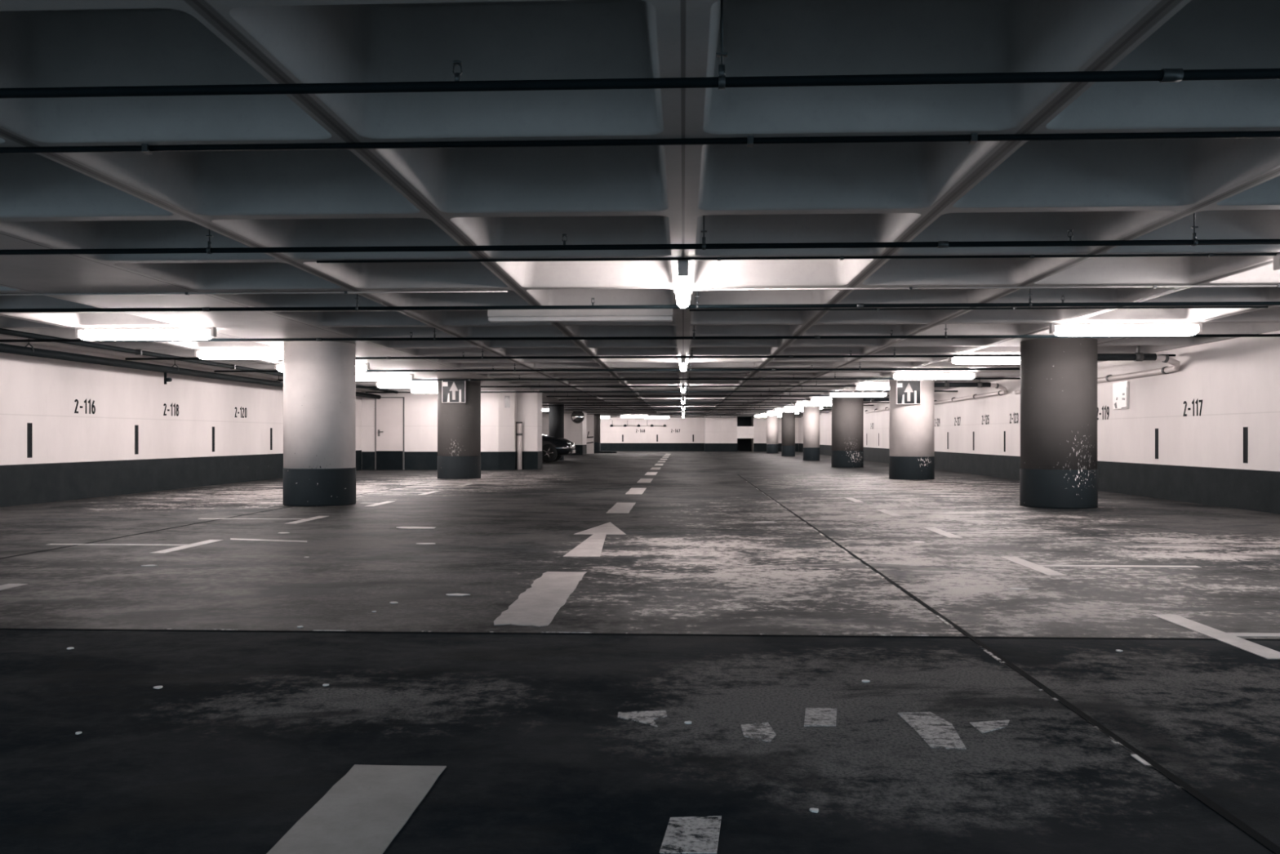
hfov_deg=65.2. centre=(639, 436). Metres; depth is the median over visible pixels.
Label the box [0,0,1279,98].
pipe
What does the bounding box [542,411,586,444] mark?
wall
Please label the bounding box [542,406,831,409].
pipe
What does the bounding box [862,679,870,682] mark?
gum speck
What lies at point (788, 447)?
pillar
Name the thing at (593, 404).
pipe
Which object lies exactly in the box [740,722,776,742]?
lane marking
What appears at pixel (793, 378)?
pipe
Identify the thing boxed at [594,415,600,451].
pillar
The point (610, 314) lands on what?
lamp
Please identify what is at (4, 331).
ceiling pipe
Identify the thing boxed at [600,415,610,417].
lamp
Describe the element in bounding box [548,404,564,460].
pillar
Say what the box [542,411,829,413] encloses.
pipe
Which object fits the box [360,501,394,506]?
bay marking
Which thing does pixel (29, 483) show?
wall base band
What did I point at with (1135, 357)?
drain pipe
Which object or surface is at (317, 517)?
parking line
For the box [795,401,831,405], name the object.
lamp
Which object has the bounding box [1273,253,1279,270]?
lamp
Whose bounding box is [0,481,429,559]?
trim
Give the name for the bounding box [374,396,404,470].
door
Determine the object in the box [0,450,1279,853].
floor
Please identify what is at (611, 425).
pipe
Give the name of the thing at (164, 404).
bay number
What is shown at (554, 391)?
pipe
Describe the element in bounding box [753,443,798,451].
baseboard
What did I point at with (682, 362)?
lamp
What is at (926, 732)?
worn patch
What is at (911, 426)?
pillar
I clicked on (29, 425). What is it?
wall stripe
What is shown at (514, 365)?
pipe
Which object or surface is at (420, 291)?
conduit
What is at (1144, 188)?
ceiling
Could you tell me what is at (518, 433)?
standpipe
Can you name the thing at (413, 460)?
baseboard
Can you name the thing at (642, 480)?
lane dash
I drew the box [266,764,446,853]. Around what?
lane marking
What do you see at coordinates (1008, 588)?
gum speck
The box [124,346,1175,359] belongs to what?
pipe
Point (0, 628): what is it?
joint
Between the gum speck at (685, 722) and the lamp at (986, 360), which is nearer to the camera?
the gum speck at (685, 722)
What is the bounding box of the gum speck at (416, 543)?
[416,542,435,544]
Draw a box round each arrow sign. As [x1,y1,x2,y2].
[441,380,465,402]
[896,380,920,404]
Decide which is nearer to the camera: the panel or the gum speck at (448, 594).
the gum speck at (448, 594)
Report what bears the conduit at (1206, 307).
attached to the ceiling
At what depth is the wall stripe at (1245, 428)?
12.45 m
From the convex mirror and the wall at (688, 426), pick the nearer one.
the convex mirror
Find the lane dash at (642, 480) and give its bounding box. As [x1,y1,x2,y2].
[637,478,653,482]
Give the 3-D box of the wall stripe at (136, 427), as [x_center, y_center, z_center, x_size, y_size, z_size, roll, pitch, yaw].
[-8.110,0.050,16.111,0.004,0.470,0.100,0,0,2]
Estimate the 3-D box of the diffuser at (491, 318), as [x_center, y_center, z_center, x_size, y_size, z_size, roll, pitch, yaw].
[-0.586,-1.153,9.831,1.810,0.045,0.117,0,0,2]
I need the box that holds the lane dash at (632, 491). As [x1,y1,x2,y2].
[625,488,645,493]
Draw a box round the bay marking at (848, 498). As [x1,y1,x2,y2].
[844,497,935,502]
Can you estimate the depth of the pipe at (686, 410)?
45.21 m
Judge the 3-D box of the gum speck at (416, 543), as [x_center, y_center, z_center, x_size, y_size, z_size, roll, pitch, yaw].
[-1.817,0.908,8.489,0.166,0.005,0.084,0,0,2]
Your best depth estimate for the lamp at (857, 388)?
23.55 m
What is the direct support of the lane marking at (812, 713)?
on the floor
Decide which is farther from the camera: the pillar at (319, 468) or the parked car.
the parked car
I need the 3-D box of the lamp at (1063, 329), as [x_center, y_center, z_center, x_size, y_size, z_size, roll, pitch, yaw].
[5.329,-1.177,10.980,1.624,0.146,0.116,0,0,2]
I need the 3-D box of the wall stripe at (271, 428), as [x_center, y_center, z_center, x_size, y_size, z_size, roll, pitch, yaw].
[-7.883,0.050,21.379,0.004,0.470,0.100,0,0,2]
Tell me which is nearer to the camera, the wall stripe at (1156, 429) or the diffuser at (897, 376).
the wall stripe at (1156, 429)
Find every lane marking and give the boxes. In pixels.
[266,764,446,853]
[493,571,586,626]
[605,502,635,513]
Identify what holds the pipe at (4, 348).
hanging from the ceiling
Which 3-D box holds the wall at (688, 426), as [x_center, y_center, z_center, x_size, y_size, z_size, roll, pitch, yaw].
[-1.006,-0.445,63.252,10.130,2.710,0.300,0,0,2]
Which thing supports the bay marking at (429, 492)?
on the floor
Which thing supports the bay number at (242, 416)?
attached to the wall at (42, 392)
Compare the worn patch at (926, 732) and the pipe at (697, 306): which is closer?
the worn patch at (926, 732)
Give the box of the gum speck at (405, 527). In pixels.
[395,526,435,528]
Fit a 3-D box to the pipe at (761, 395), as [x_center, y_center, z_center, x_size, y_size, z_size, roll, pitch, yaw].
[2.752,-1.438,28.358,10.850,0.623,0.043,0,0,2]
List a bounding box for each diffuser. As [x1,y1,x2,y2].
[355,375,411,381]
[488,315,672,322]
[644,416,669,417]
[760,413,782,415]
[774,409,803,411]
[795,403,831,405]
[856,386,888,390]
[893,373,974,379]
[1053,325,1198,336]
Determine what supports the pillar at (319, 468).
on the floor
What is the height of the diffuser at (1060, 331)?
0.113 m
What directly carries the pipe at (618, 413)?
hanging from the ceiling
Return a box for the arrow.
[563,521,626,556]
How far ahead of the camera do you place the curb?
54.85 m
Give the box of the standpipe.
[515,422,522,469]
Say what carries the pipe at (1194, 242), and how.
hanging from the ceiling
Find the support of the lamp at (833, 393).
attached to the ceiling
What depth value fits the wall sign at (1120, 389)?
15.91 m
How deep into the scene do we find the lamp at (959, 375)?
19.33 m
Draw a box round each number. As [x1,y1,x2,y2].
[74,399,95,413]
[163,403,178,416]
[235,406,246,417]
[982,413,989,424]
[1009,412,1017,423]
[1097,405,1109,419]
[1182,399,1202,416]
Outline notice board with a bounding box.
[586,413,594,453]
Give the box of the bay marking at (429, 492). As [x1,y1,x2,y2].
[417,490,440,494]
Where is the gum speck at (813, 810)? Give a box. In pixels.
[809,807,818,813]
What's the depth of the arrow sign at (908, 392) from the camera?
20.95 m
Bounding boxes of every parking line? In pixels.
[48,539,223,553]
[197,515,328,524]
[230,537,306,542]
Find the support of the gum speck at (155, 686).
on the floor
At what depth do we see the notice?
27.31 m
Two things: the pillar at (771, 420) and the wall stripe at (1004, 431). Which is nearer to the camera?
the wall stripe at (1004, 431)
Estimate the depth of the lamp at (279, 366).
17.04 m
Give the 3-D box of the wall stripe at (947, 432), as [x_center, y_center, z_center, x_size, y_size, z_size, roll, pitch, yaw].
[8.148,0.105,26.461,0.004,0.450,0.100,0,0,2]
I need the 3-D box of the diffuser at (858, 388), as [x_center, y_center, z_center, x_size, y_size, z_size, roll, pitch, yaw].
[5.873,-1.160,23.569,1.540,0.113,0.116,0,0,2]
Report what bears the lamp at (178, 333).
attached to the ceiling
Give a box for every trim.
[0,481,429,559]
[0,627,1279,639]
[167,628,1027,636]
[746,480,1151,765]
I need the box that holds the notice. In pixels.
[505,395,510,407]
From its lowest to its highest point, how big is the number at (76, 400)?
0.227 m
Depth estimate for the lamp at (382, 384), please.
22.60 m
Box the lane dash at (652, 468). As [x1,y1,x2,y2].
[650,466,661,469]
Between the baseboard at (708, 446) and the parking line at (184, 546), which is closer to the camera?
the parking line at (184, 546)
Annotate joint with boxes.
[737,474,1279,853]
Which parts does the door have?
kick panel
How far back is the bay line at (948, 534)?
9.44 m
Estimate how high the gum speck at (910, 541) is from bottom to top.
0.005 m
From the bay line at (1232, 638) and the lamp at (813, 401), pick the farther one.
the lamp at (813, 401)
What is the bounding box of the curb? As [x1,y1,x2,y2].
[594,450,617,453]
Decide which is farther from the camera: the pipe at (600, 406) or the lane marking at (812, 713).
the pipe at (600, 406)
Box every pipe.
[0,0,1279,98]
[0,213,1279,254]
[0,288,1279,312]
[0,324,1279,342]
[0,328,398,393]
[0,337,381,399]
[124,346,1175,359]
[213,361,1020,372]
[278,373,1020,381]
[355,381,888,387]
[365,387,958,392]
[542,400,888,403]
[542,404,873,405]
[542,405,831,408]
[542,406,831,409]
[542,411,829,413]
[546,392,888,396]
[559,396,831,400]
[564,409,831,411]
[586,413,663,414]
[594,413,803,415]
[609,420,666,426]
[624,415,803,416]
[863,396,888,401]
[865,407,888,413]
[933,377,991,387]
[933,382,1007,404]
[1014,354,1180,394]
[1097,346,1156,361]
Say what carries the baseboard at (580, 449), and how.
attached to the wall at (575, 433)
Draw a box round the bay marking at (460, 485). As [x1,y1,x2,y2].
[400,483,473,486]
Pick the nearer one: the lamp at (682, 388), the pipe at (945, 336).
the pipe at (945, 336)
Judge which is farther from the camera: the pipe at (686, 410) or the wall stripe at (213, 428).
the pipe at (686, 410)
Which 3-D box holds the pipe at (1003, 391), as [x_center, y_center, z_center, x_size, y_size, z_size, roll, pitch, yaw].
[7.875,-1.017,25.338,0.460,0.269,7.892,0,0,2]
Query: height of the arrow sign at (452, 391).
0.504 m
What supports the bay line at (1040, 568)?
on the floor
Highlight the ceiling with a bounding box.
[0,0,1279,417]
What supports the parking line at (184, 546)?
on the floor
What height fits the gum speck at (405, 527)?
0.005 m
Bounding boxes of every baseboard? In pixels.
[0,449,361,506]
[361,450,542,470]
[570,444,586,454]
[600,443,704,450]
[704,443,737,451]
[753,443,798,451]
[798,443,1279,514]
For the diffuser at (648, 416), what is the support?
attached to the lamp at (649, 416)
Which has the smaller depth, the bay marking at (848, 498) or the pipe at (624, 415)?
the bay marking at (848, 498)
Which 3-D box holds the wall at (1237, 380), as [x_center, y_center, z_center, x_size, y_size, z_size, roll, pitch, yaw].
[8.322,-0.445,26.966,0.300,2.710,71.400,0,0,2]
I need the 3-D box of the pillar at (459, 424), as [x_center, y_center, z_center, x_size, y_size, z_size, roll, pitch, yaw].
[-3.959,-0.171,21.891,0.942,2.162,0.942,0,0,2]
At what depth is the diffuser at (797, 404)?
36.11 m
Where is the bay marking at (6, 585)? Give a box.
[0,583,27,590]
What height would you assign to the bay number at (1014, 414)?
0.243 m
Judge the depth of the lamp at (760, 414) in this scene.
52.90 m
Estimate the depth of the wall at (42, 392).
15.67 m
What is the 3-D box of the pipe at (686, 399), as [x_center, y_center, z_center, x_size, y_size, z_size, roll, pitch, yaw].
[2.872,-1.438,31.155,10.850,0.623,0.043,0,0,2]
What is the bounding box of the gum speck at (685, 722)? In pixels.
[684,720,691,724]
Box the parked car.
[542,434,575,462]
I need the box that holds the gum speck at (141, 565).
[141,564,157,566]
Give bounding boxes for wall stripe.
[26,422,32,457]
[134,425,138,453]
[212,426,214,451]
[270,427,272,449]
[946,431,948,448]
[1004,431,1005,451]
[1155,428,1158,458]
[1243,426,1248,462]
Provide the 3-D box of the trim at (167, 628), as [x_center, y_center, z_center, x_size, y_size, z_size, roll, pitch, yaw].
[-0.900,0.909,4.655,7.000,0.006,0.010,0,0,2]
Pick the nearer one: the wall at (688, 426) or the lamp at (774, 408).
the lamp at (774, 408)
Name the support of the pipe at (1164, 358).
attached to the wall at (1237, 380)
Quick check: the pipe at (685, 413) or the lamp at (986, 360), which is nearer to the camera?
the lamp at (986, 360)
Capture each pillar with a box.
[282,341,355,506]
[437,377,480,479]
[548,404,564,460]
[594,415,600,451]
[766,415,777,453]
[781,411,795,456]
[803,405,819,460]
[831,396,863,467]
[888,379,934,479]
[1019,337,1097,508]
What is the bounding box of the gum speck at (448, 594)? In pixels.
[445,593,470,595]
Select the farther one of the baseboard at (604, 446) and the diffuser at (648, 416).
the baseboard at (604, 446)
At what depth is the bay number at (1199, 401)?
13.71 m
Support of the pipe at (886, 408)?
attached to the wall at (1237, 380)
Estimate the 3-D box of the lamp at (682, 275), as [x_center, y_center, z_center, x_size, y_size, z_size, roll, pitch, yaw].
[0.341,-1.177,7.893,0.116,0.146,1.624,0,0,2]
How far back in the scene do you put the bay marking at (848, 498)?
14.31 m
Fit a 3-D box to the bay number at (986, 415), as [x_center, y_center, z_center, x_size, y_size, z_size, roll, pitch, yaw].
[8.007,-0.400,23.181,0.003,0.239,0.549,0,0,2]
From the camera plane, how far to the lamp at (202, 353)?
14.21 m
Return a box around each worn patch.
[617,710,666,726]
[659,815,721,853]
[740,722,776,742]
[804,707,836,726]
[897,711,966,749]
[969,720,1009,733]
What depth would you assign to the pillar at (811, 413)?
37.98 m
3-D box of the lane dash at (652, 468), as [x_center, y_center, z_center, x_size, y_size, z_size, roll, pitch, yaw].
[0.449,0.909,28.527,0.274,0.004,1.905,0,0,2]
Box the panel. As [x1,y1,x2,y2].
[737,426,754,438]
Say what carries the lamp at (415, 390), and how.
attached to the ceiling
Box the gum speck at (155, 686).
[153,685,162,688]
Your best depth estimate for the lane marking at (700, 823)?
2.28 m
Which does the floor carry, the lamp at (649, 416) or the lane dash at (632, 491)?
the lane dash at (632, 491)
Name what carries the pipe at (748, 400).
hanging from the ceiling
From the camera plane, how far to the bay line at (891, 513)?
11.87 m
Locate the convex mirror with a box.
[571,411,584,423]
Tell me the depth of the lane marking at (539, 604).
5.56 m
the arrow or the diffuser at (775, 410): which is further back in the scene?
the diffuser at (775, 410)
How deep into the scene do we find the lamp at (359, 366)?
16.98 m
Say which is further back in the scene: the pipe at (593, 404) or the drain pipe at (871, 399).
the pipe at (593, 404)
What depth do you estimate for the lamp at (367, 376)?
19.79 m
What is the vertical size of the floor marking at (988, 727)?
0.004 m
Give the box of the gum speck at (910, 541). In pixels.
[910,541,925,542]
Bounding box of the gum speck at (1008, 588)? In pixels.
[1008,587,1029,589]
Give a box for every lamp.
[75,326,216,340]
[194,348,283,359]
[274,363,283,372]
[355,363,369,371]
[355,373,413,381]
[375,381,437,387]
[408,387,437,393]
[487,308,672,322]
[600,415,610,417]
[620,415,648,417]
[643,415,670,417]
[675,260,691,307]
[679,358,686,371]
[680,384,685,392]
[759,413,782,415]
[765,411,799,413]
[773,408,803,411]
[782,405,823,408]
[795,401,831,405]
[809,397,831,402]
[828,391,888,396]
[853,383,888,390]
[891,371,976,379]
[948,354,1020,364]
[1048,321,1202,336]
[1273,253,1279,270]
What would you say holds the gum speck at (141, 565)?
on the floor
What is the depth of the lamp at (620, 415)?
57.41 m
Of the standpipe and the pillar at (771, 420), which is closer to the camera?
the standpipe
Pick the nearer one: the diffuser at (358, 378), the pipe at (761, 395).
the diffuser at (358, 378)
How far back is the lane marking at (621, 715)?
3.25 m
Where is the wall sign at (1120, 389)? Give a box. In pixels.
[1112,381,1128,409]
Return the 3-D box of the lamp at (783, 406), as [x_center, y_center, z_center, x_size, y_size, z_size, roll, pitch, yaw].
[6.598,-1.177,40.353,1.624,0.146,0.116,0,0,2]
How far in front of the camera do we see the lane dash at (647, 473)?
24.29 m
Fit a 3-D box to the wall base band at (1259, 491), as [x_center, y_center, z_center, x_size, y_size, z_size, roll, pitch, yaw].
[8.123,0.660,25.974,0.012,0.500,69.400,0,0,2]
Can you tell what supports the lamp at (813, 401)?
attached to the ceiling
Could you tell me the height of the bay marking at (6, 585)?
0.004 m
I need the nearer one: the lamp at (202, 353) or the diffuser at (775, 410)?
the lamp at (202, 353)
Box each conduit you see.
[0,130,1279,154]
[0,290,507,295]
[316,253,1277,262]
[688,306,1268,311]
[690,284,1279,290]
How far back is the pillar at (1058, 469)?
12.68 m
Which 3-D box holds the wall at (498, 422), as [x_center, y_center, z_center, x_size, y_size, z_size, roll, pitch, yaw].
[-5.141,-0.445,29.750,4.760,2.710,5.000,0,0,2]
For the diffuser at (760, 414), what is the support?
attached to the lamp at (760, 414)
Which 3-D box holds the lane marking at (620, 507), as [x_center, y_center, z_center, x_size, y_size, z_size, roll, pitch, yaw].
[-0.229,0.909,12.820,0.274,0.004,1.909,0,0,2]
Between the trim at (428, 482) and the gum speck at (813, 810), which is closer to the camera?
the gum speck at (813, 810)
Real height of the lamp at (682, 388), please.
0.146 m
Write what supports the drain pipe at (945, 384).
attached to the ceiling
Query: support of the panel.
attached to the wall at (717, 429)
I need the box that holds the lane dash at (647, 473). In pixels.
[644,471,657,475]
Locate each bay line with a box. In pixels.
[875,509,986,515]
[923,527,1065,537]
[1000,556,1201,575]
[1151,613,1279,658]
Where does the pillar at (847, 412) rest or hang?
on the floor
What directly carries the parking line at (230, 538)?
on the floor
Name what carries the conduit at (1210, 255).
attached to the ceiling
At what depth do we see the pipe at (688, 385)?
22.80 m
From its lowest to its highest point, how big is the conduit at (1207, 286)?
0.021 m
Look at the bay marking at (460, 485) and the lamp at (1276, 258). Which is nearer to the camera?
the lamp at (1276, 258)
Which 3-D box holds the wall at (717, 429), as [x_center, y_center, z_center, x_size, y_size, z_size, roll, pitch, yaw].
[6.843,-0.445,61.912,5.670,2.710,2.300,0,0,2]
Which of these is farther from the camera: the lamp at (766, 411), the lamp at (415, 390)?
the lamp at (766, 411)
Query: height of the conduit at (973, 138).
0.032 m
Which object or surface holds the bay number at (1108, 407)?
attached to the wall at (1237, 380)
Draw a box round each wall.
[0,342,360,465]
[360,390,542,451]
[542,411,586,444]
[600,416,704,443]
[704,416,798,451]
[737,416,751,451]
[798,329,1279,471]
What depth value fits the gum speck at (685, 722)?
3.17 m
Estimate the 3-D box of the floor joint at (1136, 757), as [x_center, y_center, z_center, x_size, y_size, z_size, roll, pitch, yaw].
[1.781,0.909,11.484,0.015,0.006,17.900,0,0,2]

